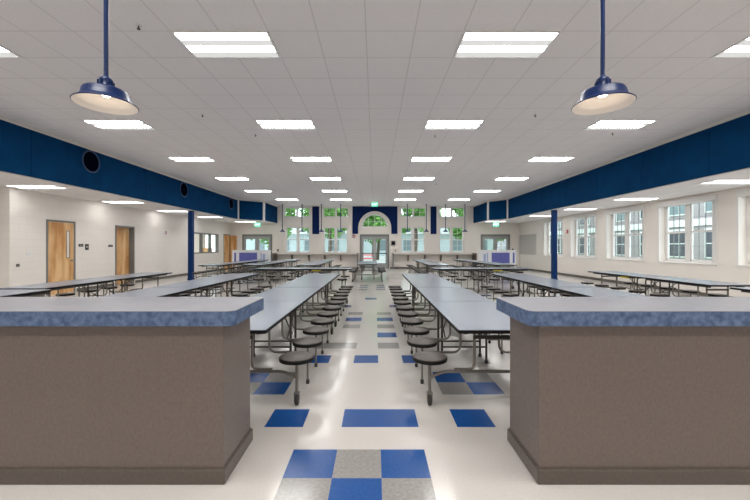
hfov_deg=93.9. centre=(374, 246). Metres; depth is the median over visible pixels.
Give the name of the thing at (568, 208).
recessed light
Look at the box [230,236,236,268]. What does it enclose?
open door
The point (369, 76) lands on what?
ceiling
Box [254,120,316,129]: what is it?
recessed light
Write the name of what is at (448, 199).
recessed light
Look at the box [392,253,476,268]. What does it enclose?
bar
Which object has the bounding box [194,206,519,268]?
wall
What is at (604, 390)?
counter
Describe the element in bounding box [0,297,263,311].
countertop
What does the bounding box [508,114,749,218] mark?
soffit
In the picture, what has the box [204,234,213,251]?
window
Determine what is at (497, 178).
diffuser
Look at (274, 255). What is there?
bar
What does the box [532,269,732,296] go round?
baseboard
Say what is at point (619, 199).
recessed light
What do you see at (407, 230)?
pendant
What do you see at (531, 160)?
diffuser
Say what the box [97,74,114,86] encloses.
socket
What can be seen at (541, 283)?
table
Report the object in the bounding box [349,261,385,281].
table
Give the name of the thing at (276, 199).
recessed light
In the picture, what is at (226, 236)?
door
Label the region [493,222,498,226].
exit sign
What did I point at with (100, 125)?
diffuser
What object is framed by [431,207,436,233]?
wall panel
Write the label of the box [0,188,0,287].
wall
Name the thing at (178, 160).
diffuser
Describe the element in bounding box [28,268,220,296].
baseboard
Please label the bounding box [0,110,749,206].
trim
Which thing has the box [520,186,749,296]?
wall
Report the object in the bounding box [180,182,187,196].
round speaker
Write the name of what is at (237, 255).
cart
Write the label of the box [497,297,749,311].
countertop
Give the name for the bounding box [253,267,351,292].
table
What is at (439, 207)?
window
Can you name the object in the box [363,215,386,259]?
tree
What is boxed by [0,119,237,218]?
soffit
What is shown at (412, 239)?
window
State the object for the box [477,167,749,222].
ceiling
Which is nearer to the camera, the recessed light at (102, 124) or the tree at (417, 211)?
the recessed light at (102, 124)
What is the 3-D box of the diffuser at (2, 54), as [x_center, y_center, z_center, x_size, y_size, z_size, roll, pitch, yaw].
[-5.605,-2.687,4.665,1.170,0.005,0.560,0,0,0]
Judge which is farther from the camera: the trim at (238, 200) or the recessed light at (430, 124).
the trim at (238, 200)
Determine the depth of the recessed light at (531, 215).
17.68 m
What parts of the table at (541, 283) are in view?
frame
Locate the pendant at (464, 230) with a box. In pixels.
[462,204,467,231]
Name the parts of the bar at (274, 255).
panel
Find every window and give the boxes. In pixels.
[194,232,218,253]
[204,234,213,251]
[284,207,309,216]
[286,227,309,252]
[323,207,348,216]
[323,227,347,252]
[362,214,387,226]
[400,207,425,216]
[401,227,424,252]
[439,207,463,216]
[439,227,463,252]
[543,218,562,256]
[570,213,595,258]
[605,205,644,261]
[657,194,717,265]
[736,189,749,266]
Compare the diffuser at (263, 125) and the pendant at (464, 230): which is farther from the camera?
the pendant at (464, 230)
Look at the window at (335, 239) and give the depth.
23.11 m
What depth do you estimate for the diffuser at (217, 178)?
13.71 m
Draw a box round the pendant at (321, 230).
[319,204,323,231]
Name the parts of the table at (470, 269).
rail, leg frame, rail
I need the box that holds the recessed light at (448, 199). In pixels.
[447,199,469,200]
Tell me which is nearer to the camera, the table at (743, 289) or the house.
the table at (743, 289)
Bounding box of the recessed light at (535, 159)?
[526,157,574,161]
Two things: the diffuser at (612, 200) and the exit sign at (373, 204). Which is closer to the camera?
the diffuser at (612, 200)
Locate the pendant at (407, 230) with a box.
[405,204,409,231]
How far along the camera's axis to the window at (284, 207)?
23.11 m
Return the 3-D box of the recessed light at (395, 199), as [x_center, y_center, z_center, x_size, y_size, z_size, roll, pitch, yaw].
[1.717,-2.684,19.905,1.220,0.012,0.610,0,0,0]
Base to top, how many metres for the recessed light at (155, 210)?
0.012 m
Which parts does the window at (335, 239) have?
sash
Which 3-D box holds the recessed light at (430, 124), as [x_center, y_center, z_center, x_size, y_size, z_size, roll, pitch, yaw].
[1.717,-2.684,7.713,1.220,0.012,0.610,0,0,0]
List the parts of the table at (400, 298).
seat, stool arm, leg frame, frame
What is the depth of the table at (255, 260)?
17.41 m
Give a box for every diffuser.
[0,52,17,56]
[24,188,66,188]
[90,123,152,128]
[173,159,214,161]
[217,178,246,178]
[259,123,314,128]
[293,159,331,161]
[311,178,339,179]
[404,178,433,178]
[497,178,526,178]
[528,159,568,161]
[612,200,645,200]
[712,181,749,181]
[716,40,749,56]
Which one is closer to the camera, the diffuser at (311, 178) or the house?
the diffuser at (311, 178)
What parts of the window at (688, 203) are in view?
sash, sill, sash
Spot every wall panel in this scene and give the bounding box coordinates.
[312,207,318,233]
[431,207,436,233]
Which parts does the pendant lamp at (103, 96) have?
lamp shade, rod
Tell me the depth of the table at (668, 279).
7.80 m
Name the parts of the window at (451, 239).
sash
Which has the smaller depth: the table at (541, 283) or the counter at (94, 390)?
the counter at (94, 390)
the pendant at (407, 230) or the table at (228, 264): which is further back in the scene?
the pendant at (407, 230)
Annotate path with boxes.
[363,256,385,267]
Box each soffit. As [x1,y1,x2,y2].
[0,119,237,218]
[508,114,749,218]
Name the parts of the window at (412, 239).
sash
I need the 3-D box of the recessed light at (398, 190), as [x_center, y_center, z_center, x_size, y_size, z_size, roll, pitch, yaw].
[1.717,-2.684,16.857,1.220,0.012,0.610,0,0,0]
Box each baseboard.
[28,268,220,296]
[237,267,430,268]
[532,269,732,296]
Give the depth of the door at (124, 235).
13.51 m
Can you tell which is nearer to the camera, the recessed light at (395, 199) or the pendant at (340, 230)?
the recessed light at (395, 199)
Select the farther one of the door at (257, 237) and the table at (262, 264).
the door at (257, 237)
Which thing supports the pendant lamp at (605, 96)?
hanging from the ceiling at (369, 76)
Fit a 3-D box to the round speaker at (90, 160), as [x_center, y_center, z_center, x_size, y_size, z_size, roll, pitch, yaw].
[-7.636,-2.292,9.407,0.020,0.590,0.563,0,0,0]
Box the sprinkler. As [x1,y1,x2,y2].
[135,23,142,29]
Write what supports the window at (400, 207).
in the wall at (472, 238)
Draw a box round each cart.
[232,250,270,268]
[477,250,516,266]
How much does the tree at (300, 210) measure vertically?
11.292 m
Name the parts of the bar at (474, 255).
panel, panel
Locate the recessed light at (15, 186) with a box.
[3,185,69,188]
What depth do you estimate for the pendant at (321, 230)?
22.03 m
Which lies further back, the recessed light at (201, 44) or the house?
the house
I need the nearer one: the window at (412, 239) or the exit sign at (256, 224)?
the exit sign at (256, 224)
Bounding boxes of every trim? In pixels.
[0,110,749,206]
[238,200,507,220]
[361,213,388,226]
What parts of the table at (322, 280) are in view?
frame, leg frame, leg frame, frame, seat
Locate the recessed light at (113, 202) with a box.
[101,201,147,203]
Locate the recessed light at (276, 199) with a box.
[276,199,298,200]
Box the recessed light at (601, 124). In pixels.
[583,120,657,129]
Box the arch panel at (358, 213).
[352,207,396,233]
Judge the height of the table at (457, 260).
0.738 m
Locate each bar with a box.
[272,253,357,266]
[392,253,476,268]
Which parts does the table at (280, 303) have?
leg frame, frame, leg frame, stool arm, stool arm, stool leg, seat, stool arm, seat, stool leg, frame, stool leg, seat, seat, seat, seat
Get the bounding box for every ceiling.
[0,0,749,205]
[0,171,273,222]
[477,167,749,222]
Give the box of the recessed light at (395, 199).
[394,199,415,200]
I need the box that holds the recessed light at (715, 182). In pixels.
[694,180,749,184]
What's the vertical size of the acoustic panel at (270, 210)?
1.045 m
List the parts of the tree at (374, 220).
crown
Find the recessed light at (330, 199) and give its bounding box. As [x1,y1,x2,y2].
[330,199,351,200]
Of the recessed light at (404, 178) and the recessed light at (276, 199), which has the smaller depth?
the recessed light at (404, 178)
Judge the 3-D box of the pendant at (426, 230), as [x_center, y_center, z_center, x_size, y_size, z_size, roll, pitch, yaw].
[3.238,-1.825,22.050,0.340,1.729,0.340,0,0,0]
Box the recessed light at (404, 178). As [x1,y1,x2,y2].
[402,177,434,180]
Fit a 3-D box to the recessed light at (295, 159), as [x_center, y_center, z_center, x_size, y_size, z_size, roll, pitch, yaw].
[-1.941,-2.684,10.761,1.220,0.012,0.610,0,0,0]
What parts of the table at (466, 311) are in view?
seat, seat, seat, seat, stool leg, seat, frame, stool leg, stool arm, seat, stool arm, stool arm, leg frame, leg frame, frame, stool arm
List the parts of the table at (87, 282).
rail, leg frame, leg frame, frame, rail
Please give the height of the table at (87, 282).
0.738 m
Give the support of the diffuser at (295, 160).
attached to the recessed light at (295, 159)
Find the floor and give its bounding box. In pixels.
[0,268,749,499]
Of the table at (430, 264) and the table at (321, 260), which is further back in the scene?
the table at (321, 260)
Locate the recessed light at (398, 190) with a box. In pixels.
[398,190,423,191]
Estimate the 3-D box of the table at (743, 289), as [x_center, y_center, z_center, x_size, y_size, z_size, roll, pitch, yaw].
[6.420,1.051,4.120,1.510,0.738,3.664,0,0,0]
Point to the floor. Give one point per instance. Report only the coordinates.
(363, 426)
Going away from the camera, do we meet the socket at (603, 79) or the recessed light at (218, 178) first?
the socket at (603, 79)
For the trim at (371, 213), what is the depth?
22.97 m
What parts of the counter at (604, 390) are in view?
moulding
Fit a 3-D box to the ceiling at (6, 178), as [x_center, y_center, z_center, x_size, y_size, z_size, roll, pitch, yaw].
[-9.825,-2.119,9.500,6.750,1.138,27.600,0,0,0]
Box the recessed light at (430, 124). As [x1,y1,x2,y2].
[423,120,484,129]
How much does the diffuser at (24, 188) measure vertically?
0.005 m
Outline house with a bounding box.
[246,228,492,255]
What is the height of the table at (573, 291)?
0.738 m
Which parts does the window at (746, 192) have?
casing, frame, sash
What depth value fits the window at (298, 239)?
23.11 m
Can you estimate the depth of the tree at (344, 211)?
32.48 m
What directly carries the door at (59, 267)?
in the wall at (24, 213)
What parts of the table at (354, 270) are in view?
frame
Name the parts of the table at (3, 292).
rail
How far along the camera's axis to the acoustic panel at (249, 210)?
19.98 m
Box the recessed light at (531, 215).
[527,215,550,216]
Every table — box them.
[0,272,171,296]
[0,289,50,296]
[100,287,198,296]
[155,273,269,296]
[192,262,254,283]
[230,259,273,276]
[234,262,287,283]
[250,287,340,405]
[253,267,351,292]
[266,259,301,276]
[277,273,352,326]
[288,262,331,277]
[311,259,341,272]
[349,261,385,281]
[388,273,460,326]
[396,287,509,405]
[406,259,438,274]
[412,262,457,282]
[431,267,532,292]
[451,259,488,276]
[468,261,523,282]
[480,273,594,300]
[552,287,650,296]
[581,271,749,296]
[730,287,749,292]
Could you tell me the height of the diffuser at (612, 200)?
0.005 m
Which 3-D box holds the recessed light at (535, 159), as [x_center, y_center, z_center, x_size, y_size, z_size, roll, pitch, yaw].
[5.374,-2.684,10.761,1.220,0.012,0.610,0,0,0]
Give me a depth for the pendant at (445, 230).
22.03 m
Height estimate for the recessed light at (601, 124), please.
0.012 m
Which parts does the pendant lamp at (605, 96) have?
rod, lamp shade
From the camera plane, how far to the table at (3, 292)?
5.36 m
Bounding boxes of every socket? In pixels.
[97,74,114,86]
[594,74,610,85]
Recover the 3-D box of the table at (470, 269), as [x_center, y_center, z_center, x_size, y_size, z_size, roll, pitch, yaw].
[3.400,1.051,11.300,3.054,0.738,1.510,0,0,0]
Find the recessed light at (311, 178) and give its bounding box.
[309,177,341,180]
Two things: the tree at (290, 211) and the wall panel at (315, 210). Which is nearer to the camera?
the wall panel at (315, 210)
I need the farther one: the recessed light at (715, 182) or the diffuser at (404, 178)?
the diffuser at (404, 178)
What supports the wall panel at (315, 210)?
attached to the wall at (472, 238)
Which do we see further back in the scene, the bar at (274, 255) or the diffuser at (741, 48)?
the bar at (274, 255)
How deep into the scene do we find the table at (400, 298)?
7.12 m
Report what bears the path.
on the ground
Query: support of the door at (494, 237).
in the wall at (472, 238)
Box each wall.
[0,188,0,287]
[1,187,229,295]
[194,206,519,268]
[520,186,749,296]
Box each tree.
[260,208,295,247]
[298,208,327,232]
[305,208,347,250]
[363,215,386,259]
[401,208,441,250]
[448,208,462,238]
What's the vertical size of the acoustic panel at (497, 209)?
1.045 m
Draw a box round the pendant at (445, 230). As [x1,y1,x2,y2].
[443,204,447,231]
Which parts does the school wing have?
wing pane, wing pane, wing pane, wing pane, wing pane, wing pane, wing pane, wing pane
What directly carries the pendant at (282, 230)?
hanging from the ceiling at (369, 76)
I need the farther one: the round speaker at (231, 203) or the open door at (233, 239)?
the open door at (233, 239)
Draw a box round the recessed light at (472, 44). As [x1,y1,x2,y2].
[453,31,561,57]
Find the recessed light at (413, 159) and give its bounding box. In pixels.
[410,157,452,161]
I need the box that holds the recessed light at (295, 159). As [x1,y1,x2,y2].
[290,157,332,161]
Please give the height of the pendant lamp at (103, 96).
1.764 m
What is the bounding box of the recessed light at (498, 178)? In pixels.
[493,177,529,180]
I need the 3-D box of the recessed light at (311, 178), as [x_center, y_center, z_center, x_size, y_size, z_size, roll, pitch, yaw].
[-1.941,-2.684,13.809,1.220,0.012,0.610,0,0,0]
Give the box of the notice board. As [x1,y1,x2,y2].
[519,233,536,254]
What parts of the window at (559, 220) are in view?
sash, sash, casing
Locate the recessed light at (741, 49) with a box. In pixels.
[711,36,749,57]
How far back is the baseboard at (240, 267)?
22.98 m
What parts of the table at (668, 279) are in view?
frame, leg frame, rail, stool arm, frame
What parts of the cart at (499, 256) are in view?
panel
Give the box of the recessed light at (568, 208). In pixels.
[563,208,598,209]
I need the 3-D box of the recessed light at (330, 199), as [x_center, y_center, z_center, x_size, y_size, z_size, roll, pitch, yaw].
[-1.941,-2.684,19.905,1.220,0.012,0.610,0,0,0]
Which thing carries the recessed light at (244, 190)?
in the ceiling at (369, 76)
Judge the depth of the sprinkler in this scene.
4.24 m
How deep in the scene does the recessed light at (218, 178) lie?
13.71 m
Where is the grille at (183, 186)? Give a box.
[181,183,186,195]
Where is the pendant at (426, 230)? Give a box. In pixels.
[424,204,428,231]
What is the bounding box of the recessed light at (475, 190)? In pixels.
[473,190,500,191]
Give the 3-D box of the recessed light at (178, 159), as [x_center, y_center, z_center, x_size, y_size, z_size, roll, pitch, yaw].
[-5.605,-2.684,10.761,1.220,0.012,0.610,0,0,0]
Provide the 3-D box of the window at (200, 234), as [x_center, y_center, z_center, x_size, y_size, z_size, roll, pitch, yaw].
[-9.570,-0.215,19.750,0.160,1.130,3.000,0,0,0]
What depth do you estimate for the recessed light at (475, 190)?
16.75 m
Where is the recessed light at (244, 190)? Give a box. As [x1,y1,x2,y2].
[244,190,271,191]
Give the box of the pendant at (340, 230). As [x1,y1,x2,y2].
[338,204,342,231]
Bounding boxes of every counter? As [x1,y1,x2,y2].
[0,297,263,484]
[496,297,749,484]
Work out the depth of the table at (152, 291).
5.30 m
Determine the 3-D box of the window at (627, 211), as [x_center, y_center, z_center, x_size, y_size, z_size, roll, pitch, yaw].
[9.605,-0.477,13.355,0.310,1.985,2.053,0,0,0]
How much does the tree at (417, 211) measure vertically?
8.151 m
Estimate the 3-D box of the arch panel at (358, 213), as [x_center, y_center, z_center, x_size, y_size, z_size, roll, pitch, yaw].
[-0.003,-1.760,22.974,2.951,1.780,0.048,0,0,0]
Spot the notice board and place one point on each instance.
(527, 242)
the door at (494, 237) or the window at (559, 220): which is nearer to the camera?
the window at (559, 220)
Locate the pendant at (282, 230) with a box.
[280,204,284,231]
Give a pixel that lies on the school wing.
(501, 245)
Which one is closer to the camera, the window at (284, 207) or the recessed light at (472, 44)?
the recessed light at (472, 44)
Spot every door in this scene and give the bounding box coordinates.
[46,219,75,295]
[115,225,134,285]
[224,234,229,267]
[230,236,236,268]
[242,234,271,267]
[360,234,388,268]
[481,234,509,266]
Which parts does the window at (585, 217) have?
sash, frame, sash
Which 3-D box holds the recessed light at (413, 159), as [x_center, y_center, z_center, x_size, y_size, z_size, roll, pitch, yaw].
[1.717,-2.684,10.761,1.220,0.012,0.610,0,0,0]
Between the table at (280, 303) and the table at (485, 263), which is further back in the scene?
the table at (485, 263)
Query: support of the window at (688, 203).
in the wall at (726, 270)
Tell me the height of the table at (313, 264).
0.738 m
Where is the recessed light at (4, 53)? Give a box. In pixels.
[0,45,22,57]
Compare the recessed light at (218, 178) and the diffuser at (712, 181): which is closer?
the diffuser at (712, 181)
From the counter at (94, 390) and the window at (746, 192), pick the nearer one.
the counter at (94, 390)
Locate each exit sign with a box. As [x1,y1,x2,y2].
[254,222,260,226]
[371,202,377,206]
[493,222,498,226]
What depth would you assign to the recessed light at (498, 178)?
13.72 m
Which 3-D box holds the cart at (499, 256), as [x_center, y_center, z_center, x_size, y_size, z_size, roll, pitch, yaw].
[7.030,0.800,20.150,2.100,1.240,0.560,0,0,0]
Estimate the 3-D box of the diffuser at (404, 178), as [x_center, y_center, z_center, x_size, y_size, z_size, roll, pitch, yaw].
[1.717,-2.687,13.809,1.170,0.005,0.560,0,0,0]
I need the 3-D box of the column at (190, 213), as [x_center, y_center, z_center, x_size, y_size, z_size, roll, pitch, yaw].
[-7.885,-0.065,15.000,0.210,2.970,0.210,0,0,0]
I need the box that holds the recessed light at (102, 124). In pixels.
[81,120,156,129]
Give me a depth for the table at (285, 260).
17.77 m
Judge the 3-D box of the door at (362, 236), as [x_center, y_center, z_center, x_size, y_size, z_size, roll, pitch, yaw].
[-0.033,0.295,23.025,1.919,2.250,0.190,0,0,0]
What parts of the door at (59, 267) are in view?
vision frame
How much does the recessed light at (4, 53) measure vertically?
0.012 m
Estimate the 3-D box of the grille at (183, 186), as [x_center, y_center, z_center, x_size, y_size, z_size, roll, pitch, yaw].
[-7.642,-2.295,14.000,0.001,0.528,0.528,0,0,0]
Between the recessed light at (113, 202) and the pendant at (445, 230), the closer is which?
the recessed light at (113, 202)
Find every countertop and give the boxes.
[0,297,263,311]
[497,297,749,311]
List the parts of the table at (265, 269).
rail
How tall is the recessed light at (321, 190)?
0.012 m
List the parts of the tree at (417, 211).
crown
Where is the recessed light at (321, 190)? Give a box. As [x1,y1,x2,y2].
[321,190,347,191]
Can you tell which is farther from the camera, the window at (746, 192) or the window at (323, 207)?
the window at (323, 207)
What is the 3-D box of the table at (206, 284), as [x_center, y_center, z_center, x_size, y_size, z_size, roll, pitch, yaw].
[-3.390,1.051,7.505,1.510,0.738,3.054,0,0,0]
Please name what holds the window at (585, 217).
in the wall at (726, 270)
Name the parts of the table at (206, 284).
leg frame, frame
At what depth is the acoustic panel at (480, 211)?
21.51 m
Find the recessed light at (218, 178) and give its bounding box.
[214,177,250,180]
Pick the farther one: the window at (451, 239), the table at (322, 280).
the window at (451, 239)
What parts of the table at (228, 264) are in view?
frame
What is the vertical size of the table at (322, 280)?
0.738 m
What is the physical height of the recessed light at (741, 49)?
0.012 m
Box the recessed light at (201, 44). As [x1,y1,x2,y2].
[170,31,280,57]
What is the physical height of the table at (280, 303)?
0.738 m
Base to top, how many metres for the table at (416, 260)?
0.738 m
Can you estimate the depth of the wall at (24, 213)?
11.73 m
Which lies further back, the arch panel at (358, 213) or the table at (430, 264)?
the arch panel at (358, 213)
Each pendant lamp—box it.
[70,0,138,114]
[571,0,636,114]
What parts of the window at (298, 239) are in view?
sash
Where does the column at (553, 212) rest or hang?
on the floor
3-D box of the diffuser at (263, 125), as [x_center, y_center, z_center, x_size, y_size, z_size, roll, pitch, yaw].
[-1.941,-2.687,7.713,1.170,0.005,0.560,0,0,0]
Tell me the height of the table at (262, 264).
0.738 m
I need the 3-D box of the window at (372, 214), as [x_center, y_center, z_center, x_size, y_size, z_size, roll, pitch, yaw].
[-0.016,-1.739,23.145,1.715,0.858,0.070,0,0,0]
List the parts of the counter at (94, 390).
moulding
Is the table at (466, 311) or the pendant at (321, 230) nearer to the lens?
the table at (466, 311)
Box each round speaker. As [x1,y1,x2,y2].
[82,150,99,172]
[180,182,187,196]
[229,198,233,208]
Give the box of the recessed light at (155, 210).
[155,210,187,211]
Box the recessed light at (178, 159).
[167,157,215,161]
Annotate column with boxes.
[187,211,194,279]
[551,210,557,279]
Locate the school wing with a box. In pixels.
[497,201,711,259]
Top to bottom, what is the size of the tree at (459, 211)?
8.620 m
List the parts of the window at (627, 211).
sash, sill, frame, sash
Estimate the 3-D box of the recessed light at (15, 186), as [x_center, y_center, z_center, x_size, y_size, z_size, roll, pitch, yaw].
[-8.690,-1.544,9.050,1.220,0.012,0.610,0,0,0]
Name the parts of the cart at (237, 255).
panel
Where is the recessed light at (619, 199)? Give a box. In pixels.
[610,198,659,200]
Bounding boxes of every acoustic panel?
[239,200,262,219]
[265,203,276,222]
[473,202,486,222]
[489,200,506,219]

